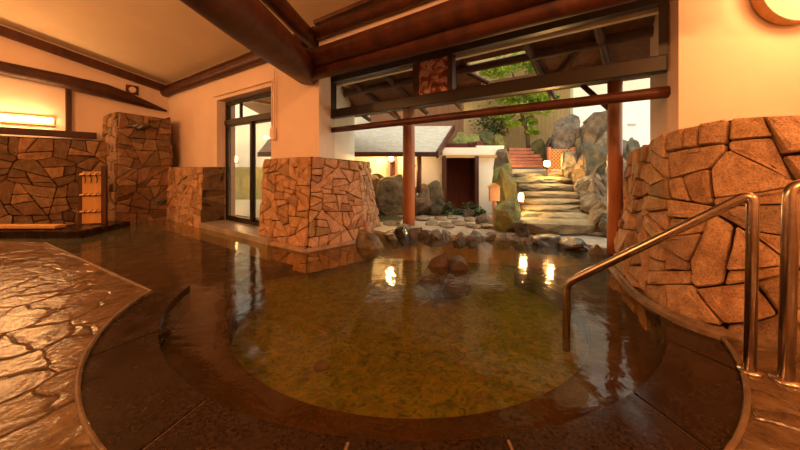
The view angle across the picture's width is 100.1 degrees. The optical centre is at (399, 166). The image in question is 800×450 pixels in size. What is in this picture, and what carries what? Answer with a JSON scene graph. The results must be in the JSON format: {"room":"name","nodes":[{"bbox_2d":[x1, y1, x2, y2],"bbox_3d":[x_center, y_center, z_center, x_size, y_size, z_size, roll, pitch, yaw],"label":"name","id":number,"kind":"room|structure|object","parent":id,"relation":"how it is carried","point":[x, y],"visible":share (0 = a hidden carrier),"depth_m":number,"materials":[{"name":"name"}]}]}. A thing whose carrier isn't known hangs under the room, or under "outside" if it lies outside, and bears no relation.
{"room":"spa","nodes":[
{"label":"spa","id":0,"kind":"room"},
{"bbox_2d":[0,136,105,224],"bbox_3d":[-6.998,0.320,5.581,0.278,1.760,3.702,0,0,38],"label":"stone wall","id":1,"kind":"structure","parent":0,"point":[39,176],"depth_m":6.12,"materials":[{"name":"beige stone"}]},
{"bbox_2d":[0,127,96,138],"bbox_3d":[-7.265,-0.630,5.290,0.110,0.120,3.716,0,0,38],"label":"trim","id":2,"kind":"structure","parent":1,"relation":"on","point":[3,130],"depth_m":6.17,"materials":[{"name":"brown wood"}]},
{"bbox_2d":[0,24,167,140],"bbox_3d":[-8.347,-0.800,4.221,0.200,4.400,9.705,0,0,38],"label":"wall","id":3,"kind":"structure","parent":0,"point":[17,96],"depth_m":6.41,"materials":[{"name":"paint"}]},
{"bbox_2d":[0,113,53,125],"bbox_3d":[-7.013,-0.860,5.674,0.142,0.160,1.630,0,0,38],"label":"wall light","id":4,"kind":"object","parent":3,"relation":"attached to","point":[4,117],"visible":1,"depth_m":6.03,"materials":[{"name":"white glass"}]},
{"bbox_2d":[65,88,71,130],"bbox_3d":[-6.424,-1.150,6.490,0.080,1.000,0.080,0,0,38],"label":"trim","id":5,"kind":"structure","parent":3,"relation":"attached to","point":[68,93],"depth_m":6.46,"materials":[{"name":"brown wood"}]},
{"bbox_2d":[0,61,166,111],"bbox_3d":[-6.721,-1.624,5.964,0.264,0.688,4.466,0,0,38],"label":"log","id":6,"kind":"object","parent":3,"relation":"attached to","point":[7,69],"visible":1,"depth_m":6.39,"materials":[{"name":"brown wood"}]},
{"bbox_2d":[102,112,172,233],"bbox_3d":[-5.468,0.165,7.047,0.916,2.470,1.114,0,0,38],"label":"pillar","id":7,"kind":"structure","parent":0,"point":[138,162],"depth_m":6.71,"materials":[{"name":"beige stone"}]},
{"bbox_2d":[127,123,151,130],"bbox_3d":[-5.217,-0.805,6.698,0.340,0.150,0.420,0,0,38],"label":"rock","id":8,"kind":"object","parent":7,"relation":"attached to","point":[138,126],"visible":0.98,"depth_m":6.61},
{"bbox_2d":[0,0,359,84],"bbox_3d":[-3.284,-2.097,-2.899,16.908,1.594,19.600,0,0,38],"label":"ceiling","id":9,"kind":"structure","parent":0,"point":[167,42],"depth_m":5.46,"materials":[{"name":"paint"}]},
{"bbox_2d":[0,25,168,90],"bbox_3d":[-7.045,-2.413,5.617,0.130,1.406,5.531,0,0,38],"label":"timber beam","id":10,"kind":"structure","parent":9,"relation":"attached to","point":[6,32],"depth_m":6.51,"materials":[{"name":"wood"}]},
{"bbox_2d":[164,167,224,239],"bbox_3d":[-4.190,0.700,6.800,1.844,1.401,0.547,0,0,38],"label":"stone wall","id":11,"kind":"structure","parent":0,"point":[195,195],"depth_m":6.36,"materials":[{"name":"beige stone"}]},
{"bbox_2d":[71,230,339,305],"bbox_3d":[-4.750,1.510,5.350,8.500,0.380,6.300,0,0,0],"label":"pool water","id":12,"kind":"structure","parent":0,"point":[163,260],"depth_m":4.54,"materials":[{"name":"liquid"}]},
{"bbox_2d":[0,226,100,252],"bbox_3d":[-7.069,1.190,5.350,4.263,0.420,0.400,0,0,0],"label":"platform","id":13,"kind":"object","parent":12,"relation":"on","point":[71,239],"visible":0.55,"depth_m":5.15,"materials":[{"name":"stone"}]},
{"bbox_2d":[0,224,65,228],"bbox_3d":[-6.698,0.951,5.330,2.600,0.062,0.180,0,0,0],"label":"wooden bench","id":14,"kind":"object","parent":13,"relation":"on","point":[2,226],"visible":1,"depth_m":5.24,"materials":[{"name":"brown wood"}]},
{"bbox_2d":[66,221,129,245],"bbox_3d":[-5.365,1.200,5.910,0.770,0.400,0.580,0,0,0],"label":"step","id":15,"kind":"structure","parent":12,"relation":"on","point":[113,231],"depth_m":5.84,"materials":[{"name":"stone"}]},
{"bbox_2d":[78,165,107,224],"bbox_3d":[-5.359,0.485,5.838,0.391,1.030,0.106,0,0,-24],"label":"wooden screen","id":16,"kind":"object","parent":15,"relation":"on","point":[92,186],"visible":1,"depth_m":5.84,"materials":[{"name":"brown wood"}]},
{"bbox_2d":[200,220,274,259],"bbox_3d":[-2.530,1.208,5.710,2.201,0.385,0.750,0,0,38],"label":"step","id":17,"kind":"structure","parent":12,"relation":"on","point":[237,236],"depth_m":5.37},
{"bbox_2d":[271,47,334,158],"bbox_3d":[-1.514,-0.275,5.917,0.892,3.350,2.357,0,0,4],"label":"wall column","id":18,"kind":"structure","parent":0,"point":[304,123],"depth_m":5.00,"materials":[{"name":"paint"}]},
{"bbox_2d":[180,0,317,84],"bbox_3d":[-1.571,-1.421,1.109,0.511,0.573,7.248,0,0,4],"label":"log beam","id":19,"kind":"structure","parent":18,"relation":"attached to","point":[250,23],"depth_m":3.09,"materials":[{"name":"wood"}]},
{"bbox_2d":[243,15,655,121],"bbox_3d":[0.077,-1.341,5.601,9.500,0.746,1.603,0,0,39],"label":"roof","id":20,"kind":"structure","parent":18,"relation":"attached to","point":[628,40],"depth_m":4.17,"materials":[{"name":"wood"}]},
{"bbox_2d":[258,157,379,273],"bbox_3d":[-1.249,0.630,5.339,1.853,1.541,1.922,0,0,0],"label":"stone wall","id":21,"kind":"structure","parent":0,"point":[307,202],"depth_m":4.72,"materials":[{"name":"beige stone"}]},
{"bbox_2d":[268,240,355,254],"bbox_3d":[-1.318,1.099,4.695,1.773,0.095,0.768,0,0,0],"label":"trim","id":22,"kind":"structure","parent":21,"relation":"attached to","point":[304,251],"depth_m":4.53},
{"bbox_2d":[335,86,354,160],"bbox_3d":[-1.242,-0.400,6.478,0.433,3.000,1.612,0,0,8],"label":"wall","id":23,"kind":"structure","parent":0,"point":[344,141],"depth_m":6.25,"materials":[{"name":"white paint"}]},
{"bbox_2d":[168,0,567,215],"bbox_3d":[-1.351,-0.375,4.930,10.125,3.550,0.350,0,0,38],"label":"wall","id":24,"kind":"structure","parent":0,"point":[197,117],"depth_m":6.52,"materials":[{"name":"paint"}]},
{"bbox_2d":[160,26,314,96],"bbox_3d":[-3.374,-1.730,6.189,5.323,0.196,0.198,0,0,38],"label":"log beam","id":25,"kind":"structure","parent":24,"relation":"attached to","point":[251,60],"depth_m":6.02,"materials":[{"name":"wood"}]},
{"bbox_2d":[261,0,318,48],"bbox_3d":[-1.688,-1.935,1.709,0.207,0.626,5.923,0,0,10],"label":"log beam","id":26,"kind":"structure","parent":25,"relation":"on","point":[282,9],"depth_m":3.91,"materials":[{"name":"wood"}]},
{"bbox_2d":[213,69,275,139],"bbox_3d":[-2.726,-0.960,5.735,2.061,1.080,0.050,0,0,38],"label":"conduit","id":27,"kind":"object","parent":24,"relation":"attached to","point":[272,130],"visible":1,"depth_m":5.13,"materials":[{"name":"paint"}]},
{"bbox_2d":[224,92,270,225],"bbox_3d":[-2.566,-0.110,5.902,1.991,2.260,0.130,0,0,38],"label":"door","id":28,"kind":"structure","parent":24,"relation":"in","point":[252,120],"depth_m":6.02,"materials":[{"name":"black metal"}]},
{"bbox_2d":[313,0,430,40],"bbox_3d":[0.615,-1.758,3.121,4.602,0.166,0.166,0,0,38],"label":"log beam","id":29,"kind":"structure","parent":24,"relation":"attached to","point":[384,8],"depth_m":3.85,"materials":[{"name":"wood"}]},
{"bbox_2d":[308,0,554,67],"bbox_3d":[0.565,-1.432,3.105,4.662,0.312,0.300,0,0,38],"label":"log beam","id":30,"kind":"structure","parent":24,"relation":"attached to","point":[450,14],"depth_m":3.27,"materials":[{"name":"wood"}]},
{"bbox_2d":[312,0,637,80],"bbox_3d":[0.638,-1.278,3.151,4.603,0.207,0.207,0,0,38],"label":"log beam","id":31,"kind":"structure","parent":24,"relation":"attached to","point":[557,9],"depth_m":3.05,"materials":[{"name":"wood"}]},
{"bbox_2d":[0,241,799,449],"bbox_3d":[-4.150,1.375,0.399,16.700,0.650,9.398,0,0,0],"label":"floor","id":32,"kind":"structure","parent":0,"point":[53,302],"depth_m":1.90,"materials":[{"name":"stone"}]},
{"bbox_2d":[44,242,152,292],"bbox_3d":[-3.506,1.053,3.731,3.324,0.033,0.032,0,0,33],"label":"trim","id":33,"kind":"structure","parent":32,"relation":"attached to","point":[46,243],"depth_m":3.40,"materials":[{"name":"stone"}]},
{"bbox_2d":[81,285,742,449],"bbox_3d":[0.019,1.394,1.980,4.242,0.652,2.116,0,0,0],"label":"pool edge","id":34,"kind":"structure","parent":32,"relation":"on","point":[133,399],"depth_m":1.48,"materials":[{"name":"stone"}]},
{"bbox_2d":[74,291,750,449],"bbox_3d":[-0.053,1.050,1.773,4.304,0.022,1.738,0,0,5],"label":"trim","id":35,"kind":"structure","parent":32,"relation":"on","point":[737,436],"depth_m":1.49,"materials":[{"name":"stone"}]},
{"bbox_2d":[562,192,763,377],"bbox_3d":[1.487,0.715,2.032,0.096,1.171,0.976,0,0,-44],"label":"handrail","id":36,"kind":"object","parent":32,"relation":"on","point":[752,219],"visible":1,"depth_m":1.72,"materials":[{"name":"metal"}]},
{"bbox_2d":[768,179,799,388],"bbox_3d":[2.173,0.502,1.483,0.761,1.103,0.117,0,0,30],"label":"handrail","id":37,"kind":"object","parent":32,"relation":"on","point":[785,375],"visible":1,"depth_m":1.62,"materials":[{"name":"metal"}]},
{"bbox_2d":[331,37,487,77],"bbox_3d":[0.501,-1.710,4.300,4.786,0.480,0.150,0,0,39],"label":"lintel","id":38,"kind":"object","parent":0,"point":[487,37],"depth_m":4.94,"materials":[{"name":"paint"}]},
{"bbox_2d":[331,0,670,132],"bbox_3d":[0.562,-1.036,4.218,4.427,0.929,0.120,0,0,39],"label":"window","id":39,"kind":"structure","parent":38,"relation":"attached to","point":[434,73],"depth_m":3.67,"materials":[{"name":"wood"}]},
{"bbox_2d":[230,256,589,418],"bbox_3d":[0.650,1.580,3.800,5.100,0.240,4.800,0,0,0],"label":"pool","id":40,"kind":"structure","parent":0,"point":[390,350],"depth_m":2.79,"materials":[{"name":"liquid"}]},
{"bbox_2d":[313,361,328,371],"bbox_3d":[-0.575,1.449,2.437,0.110,0.012,0.110,0,0,0],"label":"floor drain","id":41,"kind":"object","parent":40,"relation":"on","point":[319,366],"visible":1,"depth_m":2.42,"materials":[{"name":"metal"}]},
{"bbox_2d":[356,229,383,258],"bbox_3d":[-0.443,1.059,4.646,0.431,0.402,0.280,0,0,33],"label":"rock","id":42,"kind":"object","parent":40,"relation":"on","point":[368,245],"visible":1,"depth_m":4.55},
{"bbox_2d":[383,229,398,248],"bbox_3d":[-0.137,1.110,5.076,0.233,0.299,0.258,0,0,-9],"label":"rock","id":43,"kind":"object","parent":40,"relation":"on","point":[391,237],"visible":1,"depth_m":5.01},
{"bbox_2d":[162,263,662,441],"bbox_3d":[0.760,1.500,2.803,5.226,0.400,2.840,0,0,-11],"label":"step","id":44,"kind":"structure","parent":40,"relation":"on","point":[623,355],"depth_m":2.13,"materials":[{"name":"brown stone"}]},
{"bbox_2d":[588,244,603,263],"bbox_3d":[2.502,1.117,4.274,0.181,0.286,0.205,0,0,-27],"label":"rock","id":45,"kind":"object","parent":44,"relation":"on","point":[595,253],"visible":0.8,"depth_m":4.21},
{"bbox_2d":[419,252,448,302],"bbox_3d":[0.401,1.230,3.748,0.440,0.540,0.400,0,0,-11],"label":"rock","id":46,"kind":"object","parent":40,"relation":"on","point":[433,279],"visible":0.84,"depth_m":3.63,"materials":[{"name":"stone"}]},
{"bbox_2d":[443,255,471,298],"bbox_3d":[0.606,1.245,3.707,0.319,0.510,0.314,0,0,-13],"label":"rock","id":47,"kind":"object","parent":40,"relation":"on","point":[458,284],"visible":0.84,"depth_m":3.59,"materials":[{"name":"stone"}]},
{"bbox_2d":[469,101,512,135],"bbox_3d":[2.541,-1.265,9.287,1.318,1.054,1.068,0,0,0],"label":"shrub","id":48,"kind":"object","parent":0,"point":[483,123],"visible":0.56,"depth_m":9.23,"materials":[{"name":"green plant"}]},
{"bbox_2d":[609,116,799,343],"bbox_3d":[3.224,0.559,3.318,2.652,1.782,3.064,0,0,0],"label":"stone wall","id":49,"kind":"structure","parent":0,"point":[698,273],"depth_m":2.30,"materials":[{"name":"beige stone"}]},
{"bbox_2d":[608,265,799,353],"bbox_3d":[2.527,1.072,2.333,1.206,0.117,2.388,0,0,-38],"label":"baseboard","id":50,"kind":"structure","parent":49,"relation":"attached to","point":[712,331],"depth_m":2.26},
{"bbox_2d":[650,0,799,140],"bbox_3d":[3.389,-0.650,3.014,2.198,3.100,1.025,0,0,9],"label":"wall","id":51,"kind":"structure","parent":0,"point":[726,61],"depth_m":2.63,"materials":[{"name":"paint"}]},
{"bbox_2d":[336,7,658,86],"bbox_3d":[0.567,-1.395,4.381,4.586,0.050,0.060,0,0,39],"label":"trim","id":52,"kind":"structure","parent":51,"relation":"attached to","point":[654,11],"depth_m":3.60,"materials":[{"name":"brown wood"}]},
{"bbox_2d":[751,0,799,24],"bbox_3d":[2.943,-1.340,2.450,0.536,0.536,0.200,0,0,7],"label":"wall lamp","id":53,"kind":"object","parent":51,"relation":"attached to","point":[780,12],"visible":1,"depth_m":2.47,"materials":[{"name":"brown wood"}]},
{"bbox_3d":[4.750,0.910,6.700,2.900,0.380,3.400,0,0,0],"label":"slope","id":54,"kind":"object","parent":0,"visible":0},
{"bbox_2d":[573,173,601,193],"bbox_3d":[3.747,0.431,6.729,0.507,0.641,0.308,0,0,29],"label":"boulder","id":55,"kind":"object","parent":54,"relation":"on","point":[583,184],"visible":0.41,"depth_m":6.69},
{"bbox_2d":[579,190,604,213],"bbox_3d":[3.385,0.669,5.870,0.434,0.510,0.381,0,0,25],"label":"boulder","id":56,"kind":"object","parent":54,"relation":"on","point":[587,199],"visible":0.57,"depth_m":5.80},
{"bbox_2d":[588,175,606,197],"bbox_3d":[3.744,0.514,6.274,0.547,0.739,0.515,0,0,32],"label":"boulder","id":57,"kind":"object","parent":54,"relation":"on","point":[596,186],"visible":0.3,"depth_m":6.17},
{"bbox_2d":[589,197,606,211],"bbox_3d":[3.459,0.781,5.597,0.505,0.604,0.438,0,0,-4],"label":"boulder","id":58,"kind":"object","parent":54,"relation":"on","point":[602,204],"visible":0.29,"depth_m":5.51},
{"bbox_3d":[5.050,0.475,7.400,2.300,0.450,2.000,0,0,0],"label":"slope","id":59,"kind":"object","parent":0,"visible":0},
{"bbox_2d":[561,151,578,184],"bbox_3d":[3.826,0.026,7.421,0.367,0.794,0.531,0,0,42],"label":"boulder","id":60,"kind":"object","parent":59,"relation":"on","point":[569,159],"visible":0.64,"depth_m":7.35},
{"bbox_2d":[572,155,584,183],"bbox_3d":[3.948,0.089,7.235,0.417,0.817,0.344,0,0,-30],"label":"boulder","id":61,"kind":"object","parent":59,"relation":"on","point":[578,172],"visible":0.4,"depth_m":7.18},
{"bbox_2d":[580,110,606,155],"bbox_3d":[4.552,-0.638,7.717,0.630,1.318,0.732,0,0,36],"label":"boulder","id":62,"kind":"object","parent":59,"relation":"on","point":[595,125],"visible":0.3,"depth_m":7.53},
{"bbox_2d":[581,141,606,178],"bbox_3d":[4.130,0.010,6.985,0.537,1.123,0.532,0,0,-28],"label":"boulder","id":63,"kind":"object","parent":59,"relation":"on","point":[594,155],"visible":0.53,"depth_m":6.92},
{"bbox_2d":[595,131,606,151],"bbox_3d":[4.564,-0.230,7.349,0.496,1.163,0.375,0,0,16],"label":"boulder","id":64,"kind":"object","parent":59,"relation":"on","point":[602,141],"visible":0.13,"depth_m":7.26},
{"bbox_2d":[624,139,639,159],"bbox_3d":[4.745,-0.061,6.676,0.493,0.994,0.328,0,0,-15],"label":"boulder","id":65,"kind":"object","parent":59,"relation":"on","point":[632,144],"visible":0.2,"depth_m":6.68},
{"bbox_3d":[1.450,0.273,9.030,2.500,1.655,0.740,0,0,0],"label":"wall","id":66,"kind":"structure","parent":0,"visible":0},
{"bbox_2d":[452,132,468,142],"bbox_3d":[1.585,-0.676,8.850,0.476,0.502,0.476,0,0,0],"label":"shrub","id":67,"kind":"object","parent":66,"relation":"on","point":[461,137],"visible":0.51,"depth_m":8.70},
{"bbox_2d":[478,131,494,145],"bbox_3d":[2.282,-0.690,8.861,0.490,0.528,0.421,0,0,-36],"label":"shrub","id":68,"kind":"object","parent":66,"relation":"on","point":[487,137],"visible":0.62,"depth_m":8.70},
{"bbox_2d":[492,134,505,147],"bbox_3d":[2.614,-0.650,8.839,0.337,0.449,0.366,0,0,42],"label":"shrub","id":69,"kind":"object","parent":66,"relation":"on","point":[498,140],"visible":0.66,"depth_m":8.71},
{"label":"outside","id":70,"kind":"structure","parent":0,"visible":0},
{"bbox_2d":[235,199,606,267],"bbox_3d":[1.000,1.377,11.600,26.000,0.645,16.800,0,0,0],"label":"ground","id":71,"kind":"structure","parent":70,"point":[479,254],"depth_m":5.21,"materials":[{"name":"stone"}]},
{"bbox_2d":[235,167,263,198],"bbox_3d":[-5.800,0.550,11.050,5.400,1.100,0.300,0,0,0],"label":"hedge","id":72,"kind":"object","parent":71,"relation":"on","point":[242,174],"visible":0.02,"depth_m":10.90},
{"bbox_2d":[235,105,270,166],"bbox_3d":[-6.000,-0.550,11.600,6.000,3.300,0.200,0,0,0],"label":"wall","id":73,"kind":"structure","parent":71,"relation":"on","point":[242,133],"depth_m":11.50,"materials":[{"name":"white paint"}]},
{"bbox_2d":[355,157,402,176],"bbox_3d":[-1.300,0.225,7.960,3.200,1.750,0.120,0,0,0],"label":"wall","id":74,"kind":"structure","parent":71,"relation":"on","point":[380,165],"depth_m":7.90,"materials":[{"name":"white paint"}]},
{"bbox_2d":[376,174,402,215],"bbox_3d":[-0.198,0.620,7.350,0.658,0.920,0.400,0,0,0],"label":"boulder","id":75,"kind":"object","parent":71,"relation":"on","point":[389,189],"visible":0.91,"depth_m":7.21,"materials":[{"name":"stone"}]},
{"bbox_2d":[378,215,402,221],"bbox_3d":[-0.600,1.067,6.825,1.400,0.027,0.950,0,0,0],"label":"lining","id":76,"kind":"object","parent":71,"relation":"on","point":[382,218],"visible":0.38,"depth_m":6.85,"materials":[{"name":"stone"}]},
{"bbox_2d":[395,226,411,248],"bbox_3d":[0.050,1.088,5.186,0.291,0.344,0.214,0,0,39],"label":"rock","id":77,"kind":"object","parent":71,"relation":"on","point":[403,235],"visible":0.9,"depth_m":5.10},
{"bbox_2d":[392,108,414,225],"bbox_3d":[0.042,-0.011,6.158,0.492,2.143,0.227,0,0,26],"label":"post","id":78,"kind":"object","parent":71,"relation":"on","point":[408,130],"visible":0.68,"depth_m":6.01,"materials":[{"name":"wood"}]},
{"bbox_2d":[409,227,421,246],"bbox_3d":[0.245,1.102,5.275,0.280,0.316,0.172,0,0,-32],"label":"rock","id":79,"kind":"object","parent":71,"relation":"on","point":[414,233],"visible":0.76,"depth_m":5.21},
{"bbox_2d":[416,157,421,215],"bbox_3d":[0.414,0.330,7.300,0.130,1.460,0.130,0,0,0],"label":"post","id":80,"kind":"object","parent":71,"relation":"on","point":[418,159],"visible":0.62,"depth_m":7.25,"materials":[{"name":"brown wood"}]},
{"bbox_2d":[415,183,431,214],"bbox_3d":[0.491,0.715,7.345,0.424,0.731,0.380,0,0,23],"label":"boulder","id":81,"kind":"object","parent":71,"relation":"on","point":[423,203],"visible":0.73,"depth_m":7.23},
{"bbox_2d":[419,230,432,247],"bbox_3d":[0.391,1.119,5.228,0.238,0.281,0.220,0,0,24],"label":"rock","id":82,"kind":"object","parent":71,"relation":"on","point":[424,237],"visible":0.88,"depth_m":5.16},
{"bbox_2d":[424,180,444,214],"bbox_3d":[0.694,0.683,7.500,0.672,0.794,0.400,0,0,0],"label":"boulder","id":83,"kind":"object","parent":71,"relation":"on","point":[435,189],"visible":0.42,"depth_m":7.33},
{"bbox_2d":[430,229,444,247],"bbox_3d":[0.581,1.114,5.228,0.274,0.292,0.281,0,0,-4],"label":"rock","id":84,"kind":"object","parent":71,"relation":"on","point":[437,239],"visible":0.9,"depth_m":5.15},
{"bbox_2d":[429,197,445,215],"bbox_3d":[0.824,0.833,7.350,0.342,0.494,0.415,0,0,19],"label":"boulder","id":85,"kind":"object","parent":71,"relation":"on","point":[437,206],"visible":0.74,"depth_m":7.22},
{"bbox_2d":[415,146,503,212],"bbox_3d":[1.337,0.250,7.730,2.075,1.700,0.140,0,0,0],"label":"wall","id":86,"kind":"structure","parent":71,"relation":"on","point":[431,166],"depth_m":7.66,"materials":[{"name":"white paint"}]},
{"bbox_2d":[257,125,454,166],"bbox_3d":[-0.818,-0.514,7.675,4.363,1.063,1.250,0,0,0],"label":"roof","id":87,"kind":"structure","parent":86,"relation":"on","point":[430,141],"depth_m":7.50,"materials":[{"name":"grey"}]},
{"bbox_2d":[439,155,496,213],"bbox_3d":[1.498,0.398,7.580,1.353,1.344,0.120,0,0,0],"label":"door frame","id":88,"kind":"structure","parent":86,"relation":"in","point":[476,157],"depth_m":7.52,"materials":[{"name":"brown wood"}]},
{"bbox_2d":[453,232,466,248],"bbox_3d":[0.921,1.126,5.146,0.174,0.268,0.214,0,0,-26],"label":"rock","id":89,"kind":"object","parent":71,"relation":"on","point":[460,240],"visible":1,"depth_m":5.08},
{"bbox_2d":[445,141,482,208],"bbox_3d":[1.448,0.250,8.150,1.153,1.700,0.900,0,0,0],"label":"wall","id":90,"kind":"structure","parent":71,"relation":"on","point":[459,171],"depth_m":8.50,"materials":[{"name":"wood"}]},
{"bbox_2d":[370,51,569,168],"bbox_3d":[2.350,-2.900,10.050,6.500,8.000,0.100,0,0,0],"label":"wall","id":91,"kind":"structure","parent":71,"relation":"on","point":[516,138],"depth_m":10.00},
{"bbox_2d":[466,230,483,248],"bbox_3d":[1.145,1.115,5.156,0.270,0.290,0.277,0,0,9],"label":"rock","id":92,"kind":"object","parent":71,"relation":"on","point":[475,238],"visible":0.98,"depth_m":5.05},
{"bbox_2d":[475,214,491,223],"bbox_3d":[1.522,1.008,6.115,0.315,0.297,0.287,0,0,0],"label":"boulder","id":93,"kind":"object","parent":71,"relation":"on","point":[483,218],"visible":0.59,"depth_m":6.04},
{"bbox_2d":[482,232,495,249],"bbox_3d":[1.356,1.131,5.136,0.219,0.258,0.230,0,0,1],"label":"rock","id":94,"kind":"object","parent":71,"relation":"on","point":[487,241],"visible":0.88,"depth_m":5.07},
{"bbox_2d":[487,183,499,223],"bbox_3d":[1.670,0.670,5.950,0.220,0.770,0.140,0,0,0],"label":"sign post","id":95,"kind":"object","parent":71,"relation":"on","point":[494,189],"visible":0.94,"depth_m":5.90,"materials":[{"name":"brown wood"}]},
{"bbox_2d":[496,233,509,249],"bbox_3d":[1.562,1.132,5.082,0.208,0.256,0.259,0,0,17],"label":"rock","id":96,"kind":"object","parent":71,"relation":"on","point":[502,242],"visible":0.91,"depth_m":4.99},
{"bbox_2d":[495,167,516,204],"bbox_3d":[2.069,0.557,6.450,0.414,1.115,0.376,0,0,0],"label":"boulder","id":97,"kind":"object","parent":71,"relation":"on","point":[507,184],"visible":0.52,"depth_m":6.33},
{"bbox_2d":[493,196,520,231],"bbox_3d":[1.756,0.794,5.465,0.452,0.638,0.411,0,0,0],"label":"boulder","id":98,"kind":"object","parent":71,"relation":"on","point":[508,211],"visible":0.91,"depth_m":5.36,"materials":[{"name":"stone"}]},
{"bbox_2d":[508,234,522,251],"bbox_3d":[1.745,1.133,5.016,0.238,0.255,0.273,0,0,20],"label":"rock","id":99,"kind":"object","parent":71,"relation":"on","point":[516,242],"visible":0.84,"depth_m":4.95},
{"bbox_2d":[512,220,530,237],"bbox_3d":[1.836,0.946,5.096,0.263,0.279,0.239,0,0,0],"label":"boulder","id":100,"kind":"object","parent":71,"relation":"on","point":[521,228],"visible":0.94,"depth_m":5.00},
{"bbox_2d":[531,234,560,254],"bbox_3d":[2.062,1.111,4.767,0.400,0.299,0.411,0,0,8],"label":"rock","id":101,"kind":"object","parent":71,"relation":"on","point":[543,244],"visible":0.88,"depth_m":4.66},
{"bbox_2d":[511,217,596,234],"bbox_3d":[2.510,0.957,5.565,1.467,0.246,0.933,0,0,-2],"label":"stone step","id":102,"kind":"structure","parent":71,"relation":"on","point":[536,225],"depth_m":5.16,"materials":[{"name":"stone"}]},
{"bbox_2d":[521,210,587,218],"bbox_3d":[2.629,0.873,5.867,1.248,0.202,0.945,0,0,2],"label":"stone step","id":103,"kind":"structure","parent":102,"relation":"on","point":[568,215],"depth_m":5.58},
{"bbox_2d":[522,205,586,213],"bbox_3d":[2.804,0.791,6.201,1.238,0.202,0.933,0,0,-3],"label":"stone step","id":104,"kind":"structure","parent":103,"relation":"on","point":[531,208],"depth_m":5.84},
{"bbox_2d":[517,198,580,204],"bbox_3d":[2.907,0.707,6.561,1.246,0.206,0.954,0,0,2],"label":"stone step","id":105,"kind":"structure","parent":104,"relation":"on","point":[527,201],"depth_m":6.19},
{"bbox_2d":[556,237,588,259],"bbox_3d":[2.370,1.109,4.552,0.411,0.301,0.422,0,0,-16],"label":"rock","id":106,"kind":"object","parent":71,"relation":"on","point":[575,248],"visible":0.87,"depth_m":4.46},
{"bbox_2d":[587,208,606,230],"bbox_3d":[3.104,0.874,5.300,0.360,0.443,0.323,0,0,6],"label":"boulder","id":107,"kind":"object","parent":71,"relation":"on","point":[594,216],"visible":0.43,"depth_m":5.20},
{"bbox_2d":[580,79,622,254],"bbox_3d":[2.502,-0.011,4.177,0.466,2.143,0.169,0,0,31],"label":"post","id":108,"kind":"object","parent":71,"relation":"on","point":[614,111],"visible":0.77,"depth_m":4.04,"materials":[{"name":"wood"}]},
{"bbox_2d":[597,216,606,237],"bbox_3d":[3.195,0.976,5.099,0.353,0.468,0.342,0,0,-29],"label":"boulder","id":109,"kind":"object","parent":71,"relation":"on","point":[602,227],"visible":0.28,"depth_m":5.05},
{"bbox_2d":[570,78,649,146],"bbox_3d":[7.225,-1.000,8.675,5.550,4.200,0.150,0,0,0],"label":"wall","id":110,"kind":"structure","parent":71,"relation":"on","point":[635,112],"depth_m":8.60,"materials":[{"name":"paint"}]},
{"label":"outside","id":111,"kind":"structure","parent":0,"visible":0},
{"bbox_3d":[3.350,0.900,8.300,2.500,0.400,3.200,0,0,0],"label":"bank","id":112,"kind":"object","parent":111,"visible":0},
{"bbox_2d":[492,163,509,202],"bbox_3d":[2.122,0.365,7.032,0.362,0.894,0.330,0,0,0],"label":"boulder","id":113,"kind":"object","parent":112,"relation":"on","point":[506,167],"visible":0.37,"depth_m":6.94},
{"bbox_2d":[517,191,579,199],"bbox_3d":[3.028,0.606,6.905,1.265,0.234,0.946,0,0,2],"label":"stone step","id":114,"kind":"structure","parent":112,"relation":"on","point":[527,194],"depth_m":6.51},
{"bbox_2d":[516,183,573,191],"bbox_3d":[3.161,0.479,7.254,1.307,0.259,0.973,0,0,-1],"label":"stone step","id":115,"kind":"structure","parent":114,"relation":"on","point":[537,186],"depth_m":6.86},
{"bbox_2d":[515,176,572,183],"bbox_3d":[3.231,0.338,7.620,1.304,0.264,0.954,0,0,-2],"label":"stone step","id":116,"kind":"structure","parent":115,"relation":"on","point":[527,179],"depth_m":7.25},
{"bbox_2d":[513,171,562,176],"bbox_3d":[3.286,0.208,7.962,1.257,0.235,0.960,0,0,1],"label":"stone step","id":117,"kind":"structure","parent":116,"relation":"on","point":[535,173],"depth_m":7.60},
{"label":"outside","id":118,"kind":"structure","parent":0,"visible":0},
{"bbox_2d":[510,169,561,184],"bbox_3d":[4.250,0.325,8.750,3.500,0.550,2.300,0,0,0],"label":"terrace","id":119,"kind":"object","parent":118,"point":[513,170],"visible":0.06,"depth_m":7.94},
{"bbox_2d":[493,148,512,175],"bbox_3d":[2.373,-0.027,7.780,0.449,0.899,0.414,0,0,24],"label":"boulder","id":120,"kind":"object","parent":119,"relation":"on","point":[503,156],"visible":0.44,"depth_m":7.62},
{"bbox_2d":[479,52,559,157],"bbox_3d":[3.243,-1.721,9.144,2.170,3.247,1.454,0,0,-10],"label":"maple tree","id":121,"kind":"object","parent":119,"relation":"on","point":[499,71],"visible":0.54,"depth_m":8.94,"materials":[{"name":"green plant"}]},
{"bbox_2d":[507,148,543,166],"bbox_3d":[3.122,-0.246,8.520,0.940,0.505,0.740,0,0,0],"label":"stair","id":122,"kind":"structure","parent":119,"relation":"on","point":[516,162],"depth_m":8.39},
{"bbox_2d":[530,138,546,163],"bbox_3d":[3.603,-0.378,8.781,0.452,0.734,0.372,0,0,-18],"label":"boulder","id":123,"kind":"object","parent":119,"relation":"on","point":[538,146],"visible":0.66,"depth_m":8.65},
{"bbox_2d":[547,147,574,170],"bbox_3d":[3.808,-0.123,7.920,0.625,0.682,0.100,0,0,0],"label":"lattice fence","id":124,"kind":"object","parent":119,"relation":"on","point":[553,155],"visible":0.52,"depth_m":7.90,"materials":[{"name":"brown wood"}]},
{"bbox_2d":[549,114,579,148],"bbox_3d":[4.064,-0.600,8.253,0.697,1.461,0.594,0,0,6],"label":"boulder","id":125,"kind":"object","parent":119,"relation":"on","point":[566,130],"visible":0.59,"depth_m":8.14,"materials":[{"name":"stone"}]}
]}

